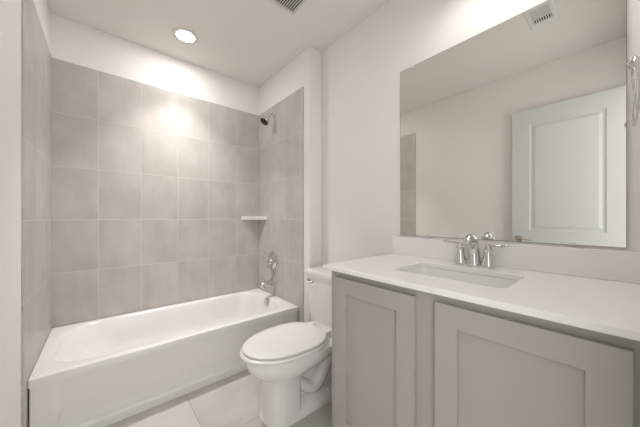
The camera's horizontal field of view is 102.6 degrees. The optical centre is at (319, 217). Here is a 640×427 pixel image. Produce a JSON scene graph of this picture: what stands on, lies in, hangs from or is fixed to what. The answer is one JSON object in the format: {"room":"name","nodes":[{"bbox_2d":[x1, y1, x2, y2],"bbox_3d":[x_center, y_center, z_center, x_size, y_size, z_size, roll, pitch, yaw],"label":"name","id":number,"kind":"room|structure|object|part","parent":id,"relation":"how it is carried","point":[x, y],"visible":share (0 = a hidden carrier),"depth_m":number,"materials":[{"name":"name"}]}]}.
{"room":"bathroom","nodes":[
{"label":"bathroom","id":0,"kind":"room"},
{"bbox_2d":[0,0,49,426],"bbox_3d":[-1.020,-0.140,0.708,0.100,2.480,2.779,0,0,-40],"label":"wall","id":1,"kind":"structure","parent":0,"point":[10,10],"depth_m":0.98,"materials":[{"name":"white paint"}]},
{"bbox_2d":[21,0,50,426],"bbox_3d":[-1.552,0.011,1.419,0.008,2.179,0.789,0,0,-40],"label":"tiled wall","id":2,"kind":"structure","parent":1,"relation":"attached to","point":[35,53],"depth_m":1.27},
{"bbox_2d":[50,13,258,328],"bbox_3d":[-1.179,-0.140,2.330,1.757,2.480,0.100,0,0,-40],"label":"wall","id":3,"kind":"structure","parent":0,"point":[71,41],"depth_m":2.06,"materials":[{"name":"white paint"}]},
{"bbox_2d":[51,57,257,327],"bbox_3d":[-1.230,-0.170,2.216,1.531,1.819,0.008,0,0,-40],"label":"tiled wall","id":4,"kind":"structure","parent":3,"relation":"attached to","point":[152,187],"depth_m":2.05,"materials":[{"name":"grey tile"}]},
{"bbox_2d":[241,216,266,219],"bbox_3d":[-0.661,0.004,2.570,0.188,0.036,0.188,0,0,-40],"label":"corner shelf","id":5,"kind":"object","parent":4,"relation":"attached to","point":[242,217],"visible":1,"depth_m":2.58,"materials":[{"name":"white stone"}]},
{"bbox_2d":[47,0,388,86],"bbox_3d":[-0.351,-1.420,1.277,1.859,0.080,2.781,0,0,-40],"label":"ceiling","id":6,"kind":"structure","parent":0,"point":[247,41],"depth_m":1.83,"materials":[{"name":"white paint"}]},
{"bbox_2d":[171,27,198,43],"bbox_3d":[-1.019,-1.376,1.942,0.184,0.009,0.184,0,0,-40],"label":"recessed light","id":7,"kind":"object","parent":6,"relation":"in","point":[185,35],"visible":1,"depth_m":1.93,"materials":[{"name":"white ceramic"}]},
{"bbox_2d":[269,0,307,14],"bbox_3d":[-0.194,-1.374,1.550,0.272,0.012,0.270,0,0,-40],"label":"exhaust fan","id":8,"kind":"object","parent":6,"relation":"attached to","point":[291,6],"visible":1,"depth_m":1.65,"materials":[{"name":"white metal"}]},
{"bbox_2d":[106,370,331,426],"bbox_3d":[-0.351,1.140,1.277,1.859,0.080,2.781,0,0,-40],"label":"floor","id":9,"kind":"structure","parent":0,"point":[234,400],"depth_m":1.46,"materials":[{"name":"tile"}]},
{"bbox_2d":[28,288,297,426],"bbox_3d":[-0.991,0.921,1.934,1.512,0.358,0.728,0,0,-40],"label":"bathtub","id":10,"kind":"object","parent":9,"relation":"on","point":[103,372],"visible":0.79,"depth_m":1.60,"materials":[{"name":"white ceramic"}]},
{"bbox_2d":[240,266,331,426],"bbox_3d":[-0.082,0.736,1.571,0.827,0.729,0.516,0,0,-40],"label":"toilet","id":11,"kind":"object","parent":9,"relation":"on","point":[292,362],"visible":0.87,"depth_m":1.41,"materials":[{"name":"white ceramic"}]},
{"bbox_3d":[-0.203,0.717,1.468,0.509,0.020,0.376,0,0,-40],"label":"seat","id":12,"kind":"part","parent":11,"relation":"part of","materials":[{"name":"white plastic"}]},
{"bbox_3d":[-0.201,0.696,1.469,0.490,0.021,0.362,0,0,-40],"label":"lid","id":13,"kind":"part","parent":11,"relation":"part of","materials":[{"name":"white plastic"}]},
{"bbox_3d":[-0.110,0.914,1.546,0.702,0.372,0.354,0,0,-40],"label":"bowl","id":14,"kind":"part","parent":11,"relation":"part of","materials":[{"name":"white ceramic"}]},
{"bbox_3d":[0.138,0.391,1.757,0.252,0.039,0.516,0,0,-40],"label":"tank lid","id":15,"kind":"part","parent":11,"relation":"part of","materials":[{"name":"white ceramic"}]},
{"bbox_3d":[0.140,0.581,1.759,0.226,0.342,0.484,0,0,-40],"label":"tank","id":16,"kind":"part","parent":11,"relation":"part of","materials":[{"name":"white ceramic"}]},
{"bbox_2d":[332,271,639,426],"bbox_3d":[0.572,0.671,1.030,0.568,0.857,0.970,0,0,-40],"label":"vanity cabinet","id":17,"kind":"object","parent":9,"relation":"on","point":[402,356],"visible":0.89,"depth_m":0.77,"materials":[{"name":"grey paint"}]},
{"bbox_3d":[0.206,0.624,1.046,0.005,0.569,0.262,0,0,-40],"label":"panel","id":18,"kind":"part","parent":17,"relation":"part of","materials":[{"name":"grey paint"}]},
{"bbox_3d":[0.202,0.624,1.042,0.018,0.703,0.396,0,0,-40],"label":"door","id":19,"kind":"part","parent":17,"relation":"part of","materials":[{"name":"grey paint"}]},
{"bbox_2d":[323,254,639,340],"bbox_3d":[0.558,0.232,1.032,0.588,0.020,0.990,0,0,-40],"label":"countertop","id":20,"kind":"structure","parent":17,"relation":"on","point":[609,307],"depth_m":0.78,"materials":[{"name":"white stone"}]},
{"bbox_2d":[405,266,518,287],"bbox_3d":[0.546,0.308,1.041,0.330,0.130,0.469,0,0,-40],"label":"sink","id":21,"kind":"object","parent":20,"relation":"in","point":[496,282],"visible":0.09,"depth_m":1.13,"materials":[{"name":"white ceramic"}]},
{"bbox_2d":[443,234,508,268],"bbox_3d":[0.682,0.147,1.162,0.136,0.150,0.286,0,0,-40],"label":"faucet","id":22,"kind":"object","parent":20,"relation":"on","point":[470,241],"visible":1,"depth_m":1.16,"materials":[{"name":"silver metal"}]},
{"bbox_3d":[0.650,0.121,1.261,0.020,0.021,0.095,0,0,-33],"label":"lever","id":23,"kind":"part","parent":22,"relation":"part of","materials":[{"name":"silver metal"}]},
{"bbox_3d":[0.672,0.166,1.225,0.062,0.094,0.062,0,0,-40],"label":"handle","id":24,"kind":"part","parent":22,"relation":"part of","materials":[{"name":"silver metal"}]},
{"bbox_3d":[0.684,0.143,1.159,0.136,0.142,0.065,0,0,-40],"label":"spout","id":25,"kind":"part","parent":22,"relation":"part of","materials":[{"name":"silver metal"}]},
{"bbox_3d":[0.709,0.216,1.181,0.056,0.011,0.156,0,0,-40],"label":"deck plate","id":26,"kind":"part","parent":22,"relation":"part of","materials":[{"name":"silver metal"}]},
{"bbox_3d":[0.747,0.166,1.137,0.062,0.094,0.062,0,0,-40],"label":"handle","id":27,"kind":"part","parent":22,"relation":"part of","materials":[{"name":"silver metal"}]},
{"bbox_3d":[0.762,0.122,1.100,0.020,0.021,0.089,0,0,-25],"label":"lever","id":28,"kind":"part","parent":22,"relation":"part of","materials":[{"name":"silver metal"}]},
{"bbox_3d":[0.514,0.624,0.683,0.005,0.569,0.275,0,0,-40],"label":"panel","id":29,"kind":"part","parent":17,"relation":"part of","materials":[{"name":"grey paint"}]},
{"bbox_3d":[0.509,0.624,0.680,0.018,0.703,0.408,0,0,-40],"label":"door","id":30,"kind":"part","parent":17,"relation":"part of","materials":[{"name":"grey paint"}]},
{"bbox_2d":[259,46,320,322],"bbox_3d":[-0.318,-0.140,2.421,0.126,2.480,0.876,0,0,-40],"label":"wall","id":31,"kind":"structure","parent":0,"point":[304,70],"depth_m":2.09,"materials":[{"name":"white paint"}]},
{"bbox_2d":[258,87,303,321],"bbox_3d":[-0.392,0.011,2.405,0.008,2.179,0.789,0,0,-40],"label":"tiled wall","id":32,"kind":"structure","parent":31,"relation":"attached to","point":[281,142],"depth_m":2.34,"materials":[{"name":"grey tile"}]},
{"bbox_2d":[260,111,275,125],"bbox_3d":[-0.487,-0.939,2.397,0.147,0.152,0.092,0,0,-40],"label":"shower fixture","id":33,"kind":"object","parent":32,"relation":"attached to","point":[264,120],"visible":1,"depth_m":2.38,"materials":[{"name":"silver metal"}]},
{"bbox_2d":[260,278,275,287],"bbox_3d":[-0.492,0.611,2.403,0.147,0.078,0.074,0,0,-40],"label":"tub spout","id":34,"kind":"object","parent":32,"relation":"attached to","point":[271,282],"visible":1,"depth_m":2.38,"materials":[{"name":"silver metal"}]},
{"bbox_2d":[266,251,277,270],"bbox_3d":[-0.471,0.418,2.444,0.062,0.188,0.188,0,0,-40],"label":"shower valve","id":35,"kind":"object","parent":32,"relation":"attached to","point":[272,261],"visible":1,"depth_m":2.42,"materials":[{"name":"silver metal"}]},
{"bbox_2d":[321,0,639,265],"bbox_3d":[0.352,-0.140,1.807,0.100,2.480,2.679,0,0,-40],"label":"wall","id":36,"kind":"structure","parent":0,"point":[360,71],"depth_m":1.67,"materials":[{"name":"white paint"}]},
{"bbox_2d":[400,0,626,247],"bbox_3d":[0.775,-0.391,1.223,0.010,1.000,0.885,0,0,-40],"label":"wall mirror","id":37,"kind":"object","parent":36,"relation":"attached to","point":[516,130],"visible":1,"depth_m":1.10,"materials":[{"name":"silver mirror"}]},
{"bbox_2d":[392,236,639,283],"bbox_3d":[0.775,0.168,1.216,0.019,0.108,0.990,0,0,-40],"label":"backsplash","id":38,"kind":"structure","parent":36,"relation":"attached to","point":[604,264],"depth_m":1.03,"materials":[{"name":"white stone"}]},
{"bbox_3d":[0.511,-0.140,0.263,1.657,2.480,0.120,0,0,-40],"label":"wall","id":39,"kind":"structure","parent":0,"visible":0},
{"bbox_2d":[626,55,639,126],"bbox_3d":[0.821,-0.334,0.647,0.156,0.184,0.063,0,0,-40],"label":"towel ring","id":40,"kind":"object","parent":39,"relation":"attached to","point":[633,63],"visible":1,"depth_m":0.62,"materials":[{"name":"silver metal"}]}
]}

